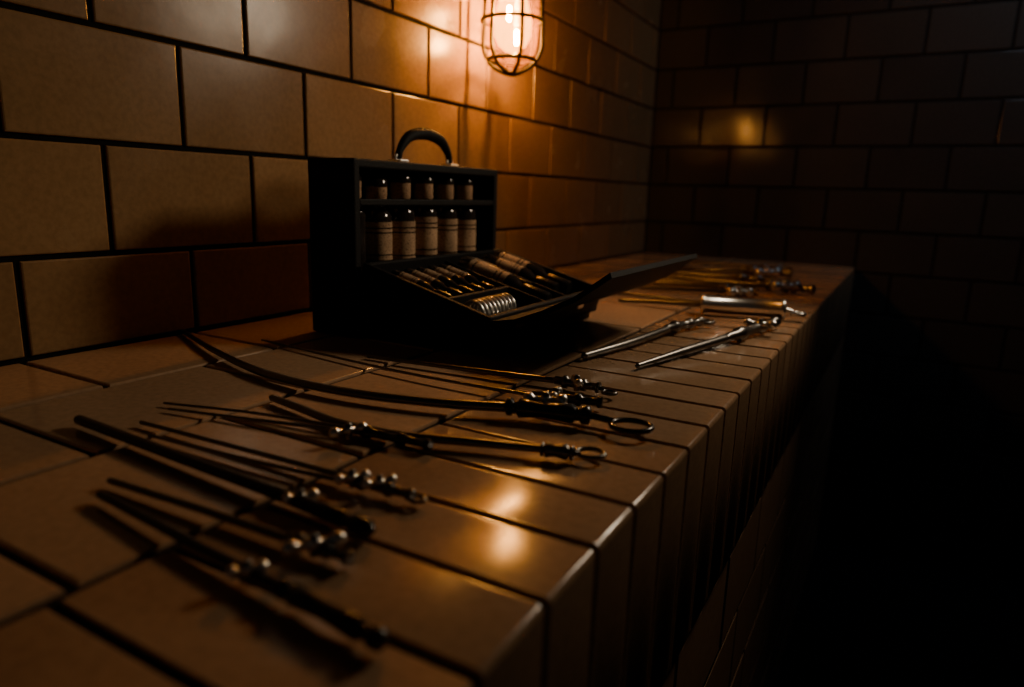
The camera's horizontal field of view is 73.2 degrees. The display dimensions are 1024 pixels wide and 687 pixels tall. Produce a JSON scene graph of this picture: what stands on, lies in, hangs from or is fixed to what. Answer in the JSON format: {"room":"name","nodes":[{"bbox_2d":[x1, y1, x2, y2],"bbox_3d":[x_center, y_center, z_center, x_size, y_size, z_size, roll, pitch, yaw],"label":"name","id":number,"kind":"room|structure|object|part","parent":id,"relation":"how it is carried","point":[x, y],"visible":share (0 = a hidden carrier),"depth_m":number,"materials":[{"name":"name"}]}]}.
{"room":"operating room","nodes":[
{"label":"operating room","id":0,"kind":"room"},
{"bbox_2d":[0,0,661,366],"bbox_3d":[-0.293,-0.315,1.154,0.099,2.290,3.116,9,14,29],"label":"wall","id":1,"kind":"structure","parent":0,"point":[154,154],"depth_m":0.94,"materials":[{"name":"brown tile"}]},
{"bbox_2d":[480,0,545,76],"bbox_3d":[-0.004,-0.659,1.321,0.150,0.277,0.133,9,14,29],"label":"lamp","id":2,"kind":"object","parent":1,"relation":"attached to","point":[513,25],"visible":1,"depth_m":1.31,"materials":[{"name":"black metal"}]},
{"bbox_3d":[0.003,-0.641,1.321,0.072,0.160,0.072,9,14,29],"label":"light bulb","id":3,"kind":"part","parent":2,"relation":"part of","materials":[{"name":"white glass"}]},
{"bbox_2d":[644,0,1023,586],"bbox_3d":[1.338,-0.440,1.957,1.938,2.290,0.099,9,14,29],"label":"wall","id":4,"kind":"structure","parent":0,"point":[883,140],"depth_m":2.07,"materials":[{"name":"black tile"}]},
{"bbox_2d":[775,537,1023,686],"bbox_3d":[0.555,0.983,0.923,2.128,0.095,3.116,9,14,29],"label":"floor","id":5,"kind":"structure","parent":0,"point":[864,617],"depth_m":1.83,"materials":[{"name":"concrete"}]},
{"bbox_2d":[0,252,854,686],"bbox_3d":[0.021,0.413,1.116,0.669,0.903,2.922,9,14,29],"label":"countertop","id":6,"kind":"structure","parent":5,"relation":"on","point":[680,556],"depth_m":0.49,"materials":[{"name":"brown tile"}]},
{"bbox_2d":[73,415,375,538],"bbox_3d":[-0.209,0.079,0.459,0.318,0.013,0.020,9,14,30],"label":"instrument","id":7,"kind":"object","parent":6,"relation":"on","point":[359,525],"visible":1,"depth_m":0.43,"materials":[{"name":"metal"}]},
{"bbox_2d":[106,477,354,565],"bbox_3d":[-0.169,0.095,0.393,0.196,0.014,0.029,9,14,29],"label":"bladder catheter","id":8,"kind":"object","parent":6,"relation":"on","point":[325,548],"visible":1,"depth_m":0.37,"materials":[{"name":"metal"}]},
{"bbox_2d":[95,490,389,652],"bbox_3d":[-0.153,0.105,0.349,0.241,0.013,0.018,10,15,33],"label":"instrument","id":9,"kind":"object","parent":6,"relation":"on","point":[355,627],"visible":1,"depth_m":0.32,"materials":[{"name":"metal"}]},
{"bbox_2d":[139,420,427,504],"bbox_3d":[-0.176,0.076,0.477,0.276,0.014,0.024,8,14,26],"label":"urethral dilator","id":10,"kind":"object","parent":6,"relation":"on","point":[361,481],"visible":1,"depth_m":0.46,"materials":[{"name":"metal"}]},
{"bbox_2d":[163,402,433,449],"bbox_3d":[-0.183,0.060,0.547,0.259,0.014,0.030,6,13,21],"label":"forceps","id":11,"kind":"object","parent":6,"relation":"on","point":[362,429],"visible":1,"depth_m":0.54,"materials":[{"name":"metal"}]},
{"bbox_2d":[182,329,654,434],"bbox_3d":[-0.172,0.026,0.685,0.632,0.022,0.090,9,14,30],"label":"instrument","id":12,"kind":"object","parent":6,"relation":"on","point":[546,406],"visible":1,"depth_m":0.59,"materials":[{"name":"metal"}]},
{"bbox_2d":[261,339,602,407],"bbox_3d":[-0.120,0.022,0.724,0.459,0.017,0.034,9,14,30],"label":"catheter introducer","id":13,"kind":"object","parent":6,"relation":"on","point":[577,399],"visible":0.79,"depth_m":0.66,"materials":[{"name":"metal"}]},
{"bbox_2d":[269,394,606,460],"bbox_3d":[-0.079,0.065,0.544,0.310,0.012,0.044,6,13,20],"label":"probe","id":14,"kind":"object","parent":6,"relation":"on","point":[562,451],"visible":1,"depth_m":0.51,"materials":[{"name":"metal"}]},
{"bbox_2d":[366,354,617,395],"bbox_3d":[-0.030,0.025,0.722,0.296,0.017,0.025,8,14,27],"label":"probe","id":15,"kind":"object","parent":6,"relation":"on","point":[575,382],"visible":1,"depth_m":0.70,"materials":[{"name":"metal"}]},
{"bbox_2d":[308,127,696,354],"bbox_3d":[0.003,-0.155,0.940,0.416,0.278,0.344,9,14,29],"label":"case","id":16,"kind":"object","parent":6,"relation":"on","point":[402,250],"visible":1,"depth_m":0.90,"materials":[{"name":"black leather"}]},
{"bbox_2d":[359,171,365,270],"bbox_3d":[-0.205,-0.158,0.892,0.032,0.126,0.032,9,14,29],"label":"panel","id":17,"kind":"object","parent":16,"relation":"on","point":[362,202],"depth_m":0.88,"materials":[{"name":"glass"}]},
{"bbox_2d":[364,178,392,262],"bbox_3d":[-0.183,-0.162,0.932,0.042,0.119,0.042,9,14,29],"label":"bottle","id":18,"kind":"object","parent":16,"relation":"on","point":[379,220],"depth_m":0.92,"materials":[{"name":"beige glass"}]},
{"bbox_2d":[387,174,414,259],"bbox_3d":[-0.158,-0.174,0.975,0.042,0.126,0.042,9,14,29],"label":"bottle","id":19,"kind":"object","parent":16,"relation":"on","point":[403,216],"depth_m":0.96,"materials":[{"name":"beige glass"}]},
{"bbox_3d":[-0.145,-0.151,1.027,0.078,0.224,0.344,9,14,29],"label":"case lid","id":20,"kind":"part","parent":16,"relation":"part of","materials":[{"name":"black leather"}]},
{"bbox_3d":[-0.128,-0.289,1.019,0.023,0.056,0.146,9,14,29],"label":"carry handle","id":21,"kind":"part","parent":16,"relation":"part of","materials":[{"name":"black leather"}]},
{"bbox_2d":[412,175,437,256],"bbox_3d":[-0.131,-0.183,1.020,0.042,0.126,0.042,9,14,29],"label":"bottle","id":22,"kind":"object","parent":16,"relation":"on","point":[426,216],"depth_m":1.00,"materials":[{"name":"beige glass"}]},
{"bbox_2d":[434,176,457,254],"bbox_3d":[-0.105,-0.193,1.065,0.042,0.126,0.042,9,14,29],"label":"bottle","id":23,"kind":"object","parent":16,"relation":"on","point":[447,215],"depth_m":1.05,"materials":[{"name":"beige glass"}]},
{"bbox_2d":[454,178,475,252],"bbox_3d":[-0.079,-0.202,1.111,0.042,0.126,0.042,9,14,29],"label":"bottle","id":24,"kind":"object","parent":16,"relation":"on","point":[466,215],"depth_m":1.09,"materials":[{"name":"beige glass"}]},
{"bbox_2d":[360,249,598,354],"bbox_3d":[-0.028,-0.072,0.979,0.199,0.096,0.336,9,14,29],"label":"tray","id":25,"kind":"object","parent":16,"relation":"on","point":[452,300],"depth_m":0.89,"materials":[{"name":"black leather"}]},
{"bbox_2d":[470,257,532,284],"bbox_3d":[-0.020,-0.104,1.034,0.113,0.044,0.022,9,14,29],"label":"bottle","id":26,"kind":"object","parent":16,"relation":"on","point":[523,280],"depth_m":1.03,"materials":[{"name":"glass"}]},
{"bbox_2d":[457,256,551,300],"bbox_3d":[-0.012,-0.090,0.999,0.152,0.062,0.032,9,14,29],"label":"bottle","id":27,"kind":"object","parent":16,"relation":"on","point":[520,289],"depth_m":0.98,"materials":[{"name":"glass"}]},
{"bbox_2d":[481,254,559,291],"bbox_3d":[0.012,-0.107,1.064,0.133,0.055,0.030,9,14,29],"label":"bottle","id":28,"kind":"object","parent":16,"relation":"on","point":[519,269],"depth_m":1.05,"materials":[{"name":"glass"}]},
{"bbox_2d":[493,251,572,293],"bbox_3d":[0.030,-0.114,1.096,0.141,0.059,0.032,9,14,29],"label":"bottle","id":29,"kind":"object","parent":16,"relation":"on","point":[565,281],"depth_m":1.09,"materials":[{"name":"glass"}]},
{"bbox_2d":[581,317,715,358],"bbox_3d":[0.190,-0.014,0.934,0.029,0.017,0.341,13,16,41],"label":"forceps","id":30,"kind":"object","parent":6,"relation":"on","point":[689,323],"visible":1,"depth_m":0.92,"materials":[{"name":"metal"}]},
{"bbox_2d":[619,292,700,301],"bbox_3d":[0.281,-0.087,1.289,0.284,0.014,0.015,12,16,38],"label":"probe","id":31,"kind":"object","parent":6,"relation":"on","point":[622,293],"visible":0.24,"depth_m":1.29,"materials":[{"name":"metal"}]},
{"bbox_2d":[638,285,757,297],"bbox_3d":[0.367,-0.112,1.388,0.234,0.024,0.078,9,14,29],"label":"probe","id":32,"kind":"object","parent":6,"relation":"on","point":[730,291],"visible":0.95,"depth_m":1.38,"materials":[{"name":"metal"}]},
{"bbox_2d":[652,281,749,288],"bbox_3d":[0.359,-0.132,1.502,0.305,0.015,0.026,10,15,33],"label":"probe","id":33,"kind":"object","parent":6,"relation":"on","point":[720,286],"visible":0.48,"depth_m":1.47,"materials":[{"name":"metal"}]},
{"bbox_2d":[635,317,780,367],"bbox_3d":[0.268,-0.010,0.911,0.385,0.023,0.043,-10,17,-42],"label":"holder","id":34,"kind":"object","parent":6,"relation":"on","point":[750,327],"visible":1,"depth_m":0.90,"materials":[{"name":"metal"}]},
{"bbox_2d":[618,294,806,319],"bbox_3d":[0.326,-0.068,1.162,0.317,0.032,0.054,8,14,25],"label":"syringe","id":35,"kind":"object","parent":6,"relation":"on","point":[708,304],"visible":0.99,"depth_m":1.13,"materials":[{"name":"metal"}]},
{"bbox_2d":[672,271,772,280],"bbox_3d":[0.463,-0.171,1.685,0.339,0.019,0.023,10,15,34],"label":"probe","id":36,"kind":"object","parent":6,"relation":"on","point":[741,277],"visible":0.67,"depth_m":1.64,"materials":[{"name":"metal"}]},
{"bbox_2d":[678,264,792,278],"bbox_3d":[0.531,-0.189,1.751,0.330,0.030,0.092,9,14,30],"label":"probe","id":37,"kind":"object","parent":6,"relation":"on","point":[753,270],"visible":0.81,"depth_m":1.72,"materials":[{"name":"metal"}]},
{"bbox_2d":[656,275,815,293],"bbox_3d":[0.453,-0.139,1.517,0.387,0.028,0.088,12,16,38],"label":"forceps","id":38,"kind":"object","parent":6,"relation":"on","point":[786,286],"visible":0.84,"depth_m":1.48,"materials":[{"name":"metal"}]},
{"bbox_2d":[689,261,790,268],"bbox_3d":[0.641,-0.224,1.955,0.292,0.017,0.029,12,16,39],"label":"probe","id":39,"kind":"object","parent":6,"relation":"on","point":[693,262],"visible":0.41,"depth_m":1.97,"materials":[{"name":"metal"}]}
]}

